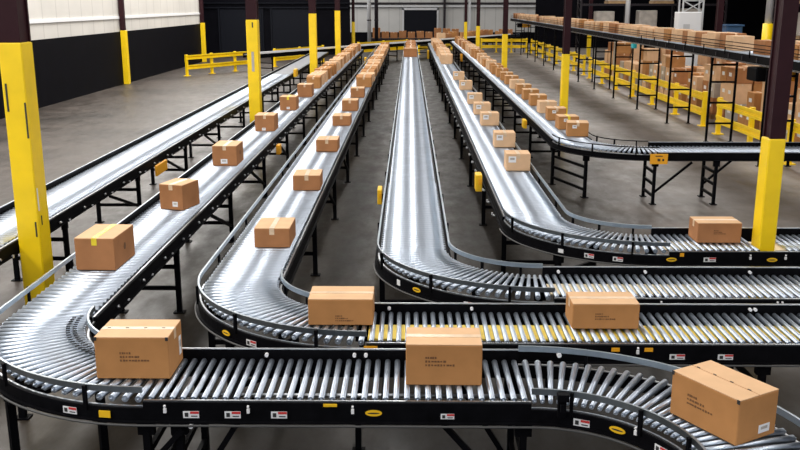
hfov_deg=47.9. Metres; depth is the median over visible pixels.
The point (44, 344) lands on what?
conveyor
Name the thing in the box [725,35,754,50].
cardboard box
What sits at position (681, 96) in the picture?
cardboard box
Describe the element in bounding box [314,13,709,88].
cardboard boxes
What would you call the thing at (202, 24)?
wall column
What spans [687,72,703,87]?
cardboard box
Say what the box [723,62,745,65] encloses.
cardboard box
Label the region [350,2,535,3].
trim
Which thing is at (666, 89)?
cardboard box
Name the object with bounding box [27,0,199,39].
wall
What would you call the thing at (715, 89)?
cardboard box
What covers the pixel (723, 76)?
cardboard box
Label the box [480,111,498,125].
cardboard box
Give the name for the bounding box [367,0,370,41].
drain pipe
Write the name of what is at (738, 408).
cardboard box
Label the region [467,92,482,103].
cardboard box
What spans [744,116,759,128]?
cardboard box
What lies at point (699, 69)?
cardboard box
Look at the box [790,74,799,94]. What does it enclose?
cardboard box
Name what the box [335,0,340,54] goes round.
steel column
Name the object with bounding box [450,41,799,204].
conveyor
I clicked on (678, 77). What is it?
cardboard box
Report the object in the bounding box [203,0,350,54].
wall
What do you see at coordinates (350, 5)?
trim
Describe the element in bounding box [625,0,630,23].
post
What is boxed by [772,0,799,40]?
rack
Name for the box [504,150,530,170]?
cardboard box
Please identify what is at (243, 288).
conveyor
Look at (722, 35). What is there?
cardboard box
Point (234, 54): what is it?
barrier
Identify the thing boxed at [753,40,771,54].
cardboard box
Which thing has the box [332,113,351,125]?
cardboard box
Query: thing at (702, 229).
cardboard box
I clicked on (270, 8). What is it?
trim
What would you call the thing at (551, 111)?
cardboard box
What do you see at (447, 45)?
barrier
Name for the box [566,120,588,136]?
cardboard box
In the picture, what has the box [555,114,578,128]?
cardboard box
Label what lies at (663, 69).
cardboard box
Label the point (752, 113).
barrier
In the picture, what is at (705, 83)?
cardboard box
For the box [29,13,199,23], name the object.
trim
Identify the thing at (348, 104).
cardboard box
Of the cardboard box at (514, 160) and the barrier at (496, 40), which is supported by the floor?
the barrier at (496, 40)
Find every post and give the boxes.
[443,0,445,27]
[468,0,470,30]
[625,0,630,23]
[761,0,773,39]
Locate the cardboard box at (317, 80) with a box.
[306,76,321,87]
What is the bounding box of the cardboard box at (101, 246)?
[74,224,134,269]
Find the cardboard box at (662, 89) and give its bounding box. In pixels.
[659,80,664,93]
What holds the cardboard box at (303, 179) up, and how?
on the conveyor at (243, 288)
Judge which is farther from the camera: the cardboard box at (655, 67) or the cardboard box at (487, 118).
the cardboard box at (655, 67)
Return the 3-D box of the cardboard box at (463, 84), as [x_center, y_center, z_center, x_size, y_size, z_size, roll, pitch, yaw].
[1.880,-4.012,25.759,0.355,0.252,0.385,0,14,0]
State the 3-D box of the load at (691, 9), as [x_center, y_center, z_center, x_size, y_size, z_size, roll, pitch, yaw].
[16.415,-11.643,51.022,1.150,1.228,0.950,0,14,1]
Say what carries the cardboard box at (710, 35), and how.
on the conveyor at (759, 73)
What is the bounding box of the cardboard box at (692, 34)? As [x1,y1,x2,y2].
[687,31,715,44]
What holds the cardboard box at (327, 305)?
on the conveyor at (243, 288)
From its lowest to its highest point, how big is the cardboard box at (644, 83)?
0.555 m
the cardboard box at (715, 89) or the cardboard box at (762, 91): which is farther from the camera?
the cardboard box at (715, 89)
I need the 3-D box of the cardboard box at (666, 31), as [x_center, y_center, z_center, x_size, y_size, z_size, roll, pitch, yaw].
[7.873,-5.414,25.642,0.546,0.330,0.615,0,14,-1]
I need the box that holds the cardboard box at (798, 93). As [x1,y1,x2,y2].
[796,89,799,105]
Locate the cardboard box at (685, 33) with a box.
[682,30,692,43]
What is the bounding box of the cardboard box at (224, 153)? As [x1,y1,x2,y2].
[212,140,243,165]
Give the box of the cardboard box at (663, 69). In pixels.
[660,66,665,79]
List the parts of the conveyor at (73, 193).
leg, leg, leg, rail, leg, leg, leg, leg, leg, leg, leg, rail, rail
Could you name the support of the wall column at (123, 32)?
on the floor
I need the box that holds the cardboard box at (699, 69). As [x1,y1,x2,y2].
[696,67,703,71]
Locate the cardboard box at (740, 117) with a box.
[737,106,745,124]
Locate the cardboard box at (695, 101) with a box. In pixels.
[691,97,701,106]
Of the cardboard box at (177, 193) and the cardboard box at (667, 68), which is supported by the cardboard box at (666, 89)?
the cardboard box at (667, 68)
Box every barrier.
[185,51,246,75]
[273,45,325,66]
[357,39,407,57]
[418,43,452,54]
[480,38,527,52]
[530,39,585,74]
[587,57,707,126]
[711,97,799,164]
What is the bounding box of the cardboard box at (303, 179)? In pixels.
[293,169,322,189]
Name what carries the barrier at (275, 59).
on the floor
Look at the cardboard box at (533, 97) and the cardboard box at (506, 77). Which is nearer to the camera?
the cardboard box at (533, 97)
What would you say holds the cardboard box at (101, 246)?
on the conveyor at (44, 344)
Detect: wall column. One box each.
[118,0,130,83]
[199,0,206,61]
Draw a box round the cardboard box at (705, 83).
[702,80,708,91]
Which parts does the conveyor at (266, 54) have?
rail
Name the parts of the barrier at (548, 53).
post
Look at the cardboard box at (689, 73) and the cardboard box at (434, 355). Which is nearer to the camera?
the cardboard box at (434, 355)
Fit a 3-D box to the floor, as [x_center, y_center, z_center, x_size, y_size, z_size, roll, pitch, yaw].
[3.410,-5.839,37.663,50.000,0.100,92.000,0,14,1]
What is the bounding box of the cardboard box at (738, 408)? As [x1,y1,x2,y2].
[670,360,778,445]
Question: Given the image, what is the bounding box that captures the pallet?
[706,112,715,118]
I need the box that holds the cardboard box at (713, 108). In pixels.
[707,97,717,114]
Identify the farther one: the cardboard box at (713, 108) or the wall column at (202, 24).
the wall column at (202, 24)
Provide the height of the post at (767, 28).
8.050 m
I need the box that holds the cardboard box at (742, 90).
[726,83,751,103]
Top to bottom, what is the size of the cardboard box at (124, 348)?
0.294 m
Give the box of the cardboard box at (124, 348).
[93,319,182,378]
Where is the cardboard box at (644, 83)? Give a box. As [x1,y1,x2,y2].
[642,74,648,87]
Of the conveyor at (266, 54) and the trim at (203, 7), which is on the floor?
the conveyor at (266, 54)
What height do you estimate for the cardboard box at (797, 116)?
0.435 m
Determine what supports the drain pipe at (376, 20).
on the floor
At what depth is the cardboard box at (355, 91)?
23.48 m
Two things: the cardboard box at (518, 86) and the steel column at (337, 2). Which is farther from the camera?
the steel column at (337, 2)
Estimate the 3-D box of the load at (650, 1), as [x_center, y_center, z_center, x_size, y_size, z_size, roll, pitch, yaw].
[14.765,-12.910,50.728,1.150,0.828,0.950,0,14,1]
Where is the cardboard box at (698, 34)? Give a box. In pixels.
[695,32,706,45]
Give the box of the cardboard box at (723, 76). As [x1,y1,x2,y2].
[720,66,742,80]
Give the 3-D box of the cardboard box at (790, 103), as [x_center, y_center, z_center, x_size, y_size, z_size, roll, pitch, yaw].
[9.294,-2.596,20.866,0.527,0.435,0.537,0,14,0]
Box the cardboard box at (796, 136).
[794,133,799,141]
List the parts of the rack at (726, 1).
upright frame, upright frame, upright frame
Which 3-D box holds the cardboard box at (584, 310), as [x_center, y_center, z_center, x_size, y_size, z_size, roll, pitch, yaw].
[1.556,0.655,6.942,0.509,0.202,0.301,0,14,1]
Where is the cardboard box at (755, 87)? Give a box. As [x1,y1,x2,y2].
[751,84,761,90]
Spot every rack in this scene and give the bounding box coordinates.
[575,0,727,61]
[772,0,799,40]
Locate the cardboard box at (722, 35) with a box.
[719,33,746,48]
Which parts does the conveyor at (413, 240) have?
leg, rail, guard rail, guard rail, rail, rail, guard rail, leg, rail, guard rail, leg, leg, rail, rail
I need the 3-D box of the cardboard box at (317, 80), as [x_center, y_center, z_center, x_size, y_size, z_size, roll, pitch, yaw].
[-2.502,-4.173,26.260,0.389,0.324,0.538,0,14,0]
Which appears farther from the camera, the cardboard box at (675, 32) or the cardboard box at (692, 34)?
the cardboard box at (675, 32)
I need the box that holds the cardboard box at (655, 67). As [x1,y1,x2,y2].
[653,64,661,78]
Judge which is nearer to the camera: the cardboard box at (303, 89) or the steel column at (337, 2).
the cardboard box at (303, 89)
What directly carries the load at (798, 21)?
on the rack at (774, 0)
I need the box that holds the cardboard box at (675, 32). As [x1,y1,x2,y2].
[671,29,693,41]
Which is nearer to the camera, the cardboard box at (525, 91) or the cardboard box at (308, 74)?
the cardboard box at (525, 91)
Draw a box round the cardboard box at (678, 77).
[673,68,693,83]
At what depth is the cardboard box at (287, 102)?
20.72 m
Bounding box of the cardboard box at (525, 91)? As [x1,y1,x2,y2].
[521,88,538,99]
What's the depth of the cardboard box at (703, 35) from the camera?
22.29 m
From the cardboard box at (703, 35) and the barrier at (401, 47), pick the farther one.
the barrier at (401, 47)
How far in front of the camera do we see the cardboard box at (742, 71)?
24.48 m
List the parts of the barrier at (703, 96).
post, post, post, post, post, post, post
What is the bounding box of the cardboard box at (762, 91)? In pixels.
[760,91,763,111]
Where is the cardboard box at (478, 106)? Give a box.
[473,101,490,114]
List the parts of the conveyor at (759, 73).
leg, leg, leg, leg, leg, leg, leg, leg, leg, leg, leg, leg, leg, leg, rail, guard rail, guard rail, rail, guard rail, leg, leg, leg, leg, leg, drive motor, leg, leg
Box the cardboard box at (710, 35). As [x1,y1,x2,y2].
[706,32,735,47]
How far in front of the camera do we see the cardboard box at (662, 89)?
31.37 m
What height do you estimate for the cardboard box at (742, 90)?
0.560 m
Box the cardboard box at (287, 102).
[280,95,298,109]
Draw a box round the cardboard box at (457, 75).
[453,71,464,79]
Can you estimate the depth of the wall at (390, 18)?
75.97 m
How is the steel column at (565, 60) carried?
on the floor
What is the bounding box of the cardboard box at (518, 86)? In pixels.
[515,83,531,93]
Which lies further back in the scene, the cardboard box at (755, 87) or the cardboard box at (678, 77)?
the cardboard box at (678, 77)
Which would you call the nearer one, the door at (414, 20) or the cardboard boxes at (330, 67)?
the cardboard boxes at (330, 67)
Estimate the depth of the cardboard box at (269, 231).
9.08 m
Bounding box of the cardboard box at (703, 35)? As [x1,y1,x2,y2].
[701,34,706,46]
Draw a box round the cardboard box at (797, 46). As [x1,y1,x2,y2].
[794,44,799,59]
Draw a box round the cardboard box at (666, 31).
[663,29,671,40]
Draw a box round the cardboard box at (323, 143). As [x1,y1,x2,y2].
[316,136,339,151]
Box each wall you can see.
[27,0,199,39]
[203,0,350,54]
[350,0,535,31]
[534,0,774,47]
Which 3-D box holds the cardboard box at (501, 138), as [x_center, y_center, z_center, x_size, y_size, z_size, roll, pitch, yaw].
[1.797,-1.493,15.546,0.355,0.252,0.385,0,14,1]
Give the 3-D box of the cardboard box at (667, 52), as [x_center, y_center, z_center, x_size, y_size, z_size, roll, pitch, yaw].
[9.988,-6.127,32.760,0.545,0.498,0.532,0,14,2]
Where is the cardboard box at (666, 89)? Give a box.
[664,81,672,96]
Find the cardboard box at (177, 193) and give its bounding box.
[159,178,199,209]
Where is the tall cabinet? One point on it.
(682, 20)
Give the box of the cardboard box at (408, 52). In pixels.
[404,48,416,56]
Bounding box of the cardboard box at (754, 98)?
[746,91,761,110]
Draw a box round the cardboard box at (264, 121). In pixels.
[255,112,277,130]
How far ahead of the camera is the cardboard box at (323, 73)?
27.49 m
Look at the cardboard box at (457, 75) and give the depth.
28.88 m
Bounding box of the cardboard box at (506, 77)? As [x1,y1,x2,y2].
[504,75,518,83]
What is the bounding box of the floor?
[0,43,799,449]
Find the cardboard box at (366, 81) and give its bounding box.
[356,76,371,86]
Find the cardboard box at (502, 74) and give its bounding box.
[500,71,512,79]
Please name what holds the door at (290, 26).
in the wall at (325, 16)
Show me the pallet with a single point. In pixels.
(711, 116)
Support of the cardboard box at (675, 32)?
on the conveyor at (759, 73)
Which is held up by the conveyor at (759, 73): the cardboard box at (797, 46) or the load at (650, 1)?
the cardboard box at (797, 46)
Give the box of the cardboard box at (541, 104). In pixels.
[537,100,556,112]
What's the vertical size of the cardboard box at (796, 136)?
0.468 m
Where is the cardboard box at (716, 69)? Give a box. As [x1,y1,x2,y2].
[709,64,720,80]
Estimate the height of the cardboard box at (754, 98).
0.447 m
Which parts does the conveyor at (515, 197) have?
leg, leg, leg, leg, rail, leg, leg, leg, rail, guard rail, leg, rail, guard rail, leg, guard rail, rail, leg, rail, rail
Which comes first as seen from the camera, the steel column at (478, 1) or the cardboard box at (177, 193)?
the cardboard box at (177, 193)
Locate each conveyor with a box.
[0,49,799,449]
[0,52,327,280]
[194,46,799,449]
[243,33,519,70]
[373,43,799,397]
[427,43,799,301]
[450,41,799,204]
[510,15,799,166]
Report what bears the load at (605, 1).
on the rack at (726, 1)
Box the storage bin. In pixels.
[722,24,744,32]
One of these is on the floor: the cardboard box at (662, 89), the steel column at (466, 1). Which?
the steel column at (466, 1)
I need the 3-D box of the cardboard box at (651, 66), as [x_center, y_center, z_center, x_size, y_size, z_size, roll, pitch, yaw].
[9.428,-5.629,32.889,0.513,0.530,0.521,0,14,-1]
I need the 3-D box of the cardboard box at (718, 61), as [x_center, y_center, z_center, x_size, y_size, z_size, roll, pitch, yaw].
[10.743,-5.316,29.645,0.524,0.448,0.531,0,14,2]
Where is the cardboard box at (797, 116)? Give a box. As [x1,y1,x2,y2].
[795,105,799,123]
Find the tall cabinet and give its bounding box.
[674,12,701,65]
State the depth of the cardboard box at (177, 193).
10.75 m
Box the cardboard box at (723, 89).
[720,83,726,100]
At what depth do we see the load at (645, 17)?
50.60 m
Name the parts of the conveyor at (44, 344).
leg, leg, guard rail, guard rail, rail, guard rail, rail, leg, name plate, leg, rail, leg, leg, leg, leg, leg, rail, leg, rail, leg, leg, leg, leg, leg, name plate, rail, rail, leg, leg, rail, guard rail, rail, guard rail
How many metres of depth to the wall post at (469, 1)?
75.50 m
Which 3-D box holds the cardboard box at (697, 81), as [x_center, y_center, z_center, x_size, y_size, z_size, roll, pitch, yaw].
[9.372,-4.366,27.835,0.544,0.458,0.510,0,14,2]
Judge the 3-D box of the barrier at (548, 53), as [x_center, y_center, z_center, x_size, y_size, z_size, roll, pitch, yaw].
[8.766,-9.808,51.560,0.240,0.950,19.240,0,14,1]
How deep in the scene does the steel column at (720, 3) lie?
33.31 m
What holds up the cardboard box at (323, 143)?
on the conveyor at (243, 288)
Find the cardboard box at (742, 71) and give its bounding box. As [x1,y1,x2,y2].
[727,67,752,83]
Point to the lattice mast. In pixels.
(703, 1)
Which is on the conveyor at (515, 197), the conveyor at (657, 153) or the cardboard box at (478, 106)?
the cardboard box at (478, 106)
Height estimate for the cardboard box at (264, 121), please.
0.306 m
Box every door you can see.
[220,9,262,52]
[272,9,308,48]
[404,10,436,36]
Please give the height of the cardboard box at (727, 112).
0.468 m
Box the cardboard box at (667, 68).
[665,67,673,81]
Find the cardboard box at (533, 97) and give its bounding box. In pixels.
[528,93,546,105]
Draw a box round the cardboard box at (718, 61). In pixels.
[716,58,725,63]
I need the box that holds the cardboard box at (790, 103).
[787,102,795,119]
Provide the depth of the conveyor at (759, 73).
25.17 m
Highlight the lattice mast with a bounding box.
[678,0,704,30]
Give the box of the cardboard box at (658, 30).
[654,27,674,39]
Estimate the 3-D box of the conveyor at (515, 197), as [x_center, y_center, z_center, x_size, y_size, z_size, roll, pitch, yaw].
[4.623,-5.125,32.481,6.662,0.975,48.324,0,14,1]
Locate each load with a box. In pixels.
[594,11,614,20]
[604,0,625,3]
[635,10,657,26]
[649,0,673,3]
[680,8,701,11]
[796,12,799,38]
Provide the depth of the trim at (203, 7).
58.26 m
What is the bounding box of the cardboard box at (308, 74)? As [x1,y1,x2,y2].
[307,74,322,84]
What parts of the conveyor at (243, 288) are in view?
leg, leg, rail, leg, guard rail, rail, guard rail, leg, guard rail, leg, rail, leg, rail, leg, leg, leg, leg, leg, leg, leg, rail, rail, leg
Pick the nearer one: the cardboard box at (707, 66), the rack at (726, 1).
the cardboard box at (707, 66)
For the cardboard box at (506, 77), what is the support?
on the conveyor at (657, 153)
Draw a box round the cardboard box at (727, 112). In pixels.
[725,104,745,120]
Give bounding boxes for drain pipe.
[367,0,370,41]
[374,0,378,41]
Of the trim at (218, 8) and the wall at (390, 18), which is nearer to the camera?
the trim at (218, 8)
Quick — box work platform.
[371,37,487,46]
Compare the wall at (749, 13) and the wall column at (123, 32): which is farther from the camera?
the wall at (749, 13)
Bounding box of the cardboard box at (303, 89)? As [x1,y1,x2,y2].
[297,83,313,96]
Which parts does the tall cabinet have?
name plate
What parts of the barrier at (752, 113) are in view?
post, post, post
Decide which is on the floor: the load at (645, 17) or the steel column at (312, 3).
the steel column at (312, 3)
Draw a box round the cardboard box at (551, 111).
[545,106,565,119]
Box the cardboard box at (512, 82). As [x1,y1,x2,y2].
[509,79,524,88]
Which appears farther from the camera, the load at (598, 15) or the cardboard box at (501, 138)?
the load at (598, 15)
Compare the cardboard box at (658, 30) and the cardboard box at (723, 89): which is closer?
the cardboard box at (723, 89)
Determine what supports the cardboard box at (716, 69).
on the cardboard box at (715, 89)
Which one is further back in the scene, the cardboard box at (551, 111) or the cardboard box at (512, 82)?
the cardboard box at (512, 82)
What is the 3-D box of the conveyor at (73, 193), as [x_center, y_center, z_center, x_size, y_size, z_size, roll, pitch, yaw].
[-4.163,-3.017,23.821,0.900,1.050,44.712,0,14,1]
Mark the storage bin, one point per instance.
(737, 28)
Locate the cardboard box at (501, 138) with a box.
[493,130,515,146]
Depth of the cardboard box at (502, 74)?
28.65 m
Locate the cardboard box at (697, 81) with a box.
[692,76,703,91]
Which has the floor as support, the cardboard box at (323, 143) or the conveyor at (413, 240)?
the conveyor at (413, 240)
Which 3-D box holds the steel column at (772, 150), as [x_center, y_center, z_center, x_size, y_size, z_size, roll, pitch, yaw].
[3.721,-2.838,8.477,0.165,8.050,0.220,0,14,1]
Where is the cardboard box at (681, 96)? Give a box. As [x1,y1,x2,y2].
[678,84,686,101]
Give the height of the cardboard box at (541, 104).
0.256 m
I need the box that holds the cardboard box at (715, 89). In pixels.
[708,83,720,97]
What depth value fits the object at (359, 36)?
76.28 m
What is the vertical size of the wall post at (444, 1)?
8.000 m
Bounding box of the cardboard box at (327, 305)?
[308,286,374,324]
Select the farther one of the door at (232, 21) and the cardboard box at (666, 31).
the door at (232, 21)
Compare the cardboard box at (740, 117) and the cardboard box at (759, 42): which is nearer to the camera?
the cardboard box at (759, 42)
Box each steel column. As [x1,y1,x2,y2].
[0,0,54,304]
[245,0,261,122]
[308,0,317,73]
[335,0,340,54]
[351,0,354,43]
[464,0,467,39]
[476,0,480,46]
[501,0,508,67]
[559,0,571,144]
[586,0,592,56]
[714,0,724,31]
[748,0,799,297]
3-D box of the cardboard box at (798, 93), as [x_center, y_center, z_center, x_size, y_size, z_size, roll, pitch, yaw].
[9.288,-2.856,20.226,0.542,0.377,0.488,0,14,2]
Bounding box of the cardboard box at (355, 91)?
[350,86,364,97]
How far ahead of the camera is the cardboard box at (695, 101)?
27.73 m
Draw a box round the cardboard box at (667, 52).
[665,49,683,55]
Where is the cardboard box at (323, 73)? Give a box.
[311,72,324,83]
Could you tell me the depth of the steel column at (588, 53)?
56.58 m
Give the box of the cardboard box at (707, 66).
[703,64,709,80]
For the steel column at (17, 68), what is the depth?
9.16 m
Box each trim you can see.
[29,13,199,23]
[203,7,347,7]
[218,8,264,52]
[270,8,308,50]
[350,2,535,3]
[350,5,535,6]
[402,8,438,30]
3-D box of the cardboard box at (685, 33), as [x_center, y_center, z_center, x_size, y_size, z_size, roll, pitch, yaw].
[7.798,-4.999,23.949,0.445,0.335,0.502,1,14,3]
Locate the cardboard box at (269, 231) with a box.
[254,217,295,246]
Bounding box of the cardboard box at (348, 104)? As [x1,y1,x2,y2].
[342,98,358,110]
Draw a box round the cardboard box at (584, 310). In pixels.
[565,292,639,328]
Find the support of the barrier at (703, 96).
on the floor
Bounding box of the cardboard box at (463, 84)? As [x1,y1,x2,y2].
[459,80,471,89]
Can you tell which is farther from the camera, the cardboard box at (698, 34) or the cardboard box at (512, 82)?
the cardboard box at (512, 82)
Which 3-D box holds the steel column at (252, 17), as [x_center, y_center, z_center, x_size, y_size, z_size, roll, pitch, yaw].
[-3.485,-5.921,20.979,0.270,8.050,0.285,0,14,1]
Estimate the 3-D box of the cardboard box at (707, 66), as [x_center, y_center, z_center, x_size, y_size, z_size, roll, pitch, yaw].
[9.361,-4.536,26.773,0.478,0.481,0.493,0,14,-1]
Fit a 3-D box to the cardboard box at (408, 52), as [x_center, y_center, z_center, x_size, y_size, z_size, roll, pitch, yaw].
[0.475,-7.963,41.498,0.620,0.384,0.550,0,14,1]
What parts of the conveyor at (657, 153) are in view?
leg, leg, rail, leg, leg, leg, leg, leg, rail, guard rail, guard rail, rail, leg, leg, leg, leg, rail, rail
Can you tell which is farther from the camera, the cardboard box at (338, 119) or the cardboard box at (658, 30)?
the cardboard box at (658, 30)
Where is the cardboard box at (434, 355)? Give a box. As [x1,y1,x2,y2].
[406,327,482,384]
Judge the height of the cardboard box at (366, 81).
0.287 m
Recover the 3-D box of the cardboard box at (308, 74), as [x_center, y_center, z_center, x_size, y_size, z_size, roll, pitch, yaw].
[-2.540,-4.341,26.933,0.400,0.328,0.609,0,14,2]
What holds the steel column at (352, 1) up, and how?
on the floor
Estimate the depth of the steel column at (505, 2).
34.50 m
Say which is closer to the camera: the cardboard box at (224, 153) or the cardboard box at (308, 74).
the cardboard box at (224, 153)
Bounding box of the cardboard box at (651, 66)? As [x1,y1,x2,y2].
[649,63,661,76]
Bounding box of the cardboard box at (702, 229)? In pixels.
[688,216,741,242]
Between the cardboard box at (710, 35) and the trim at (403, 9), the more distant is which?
the trim at (403, 9)

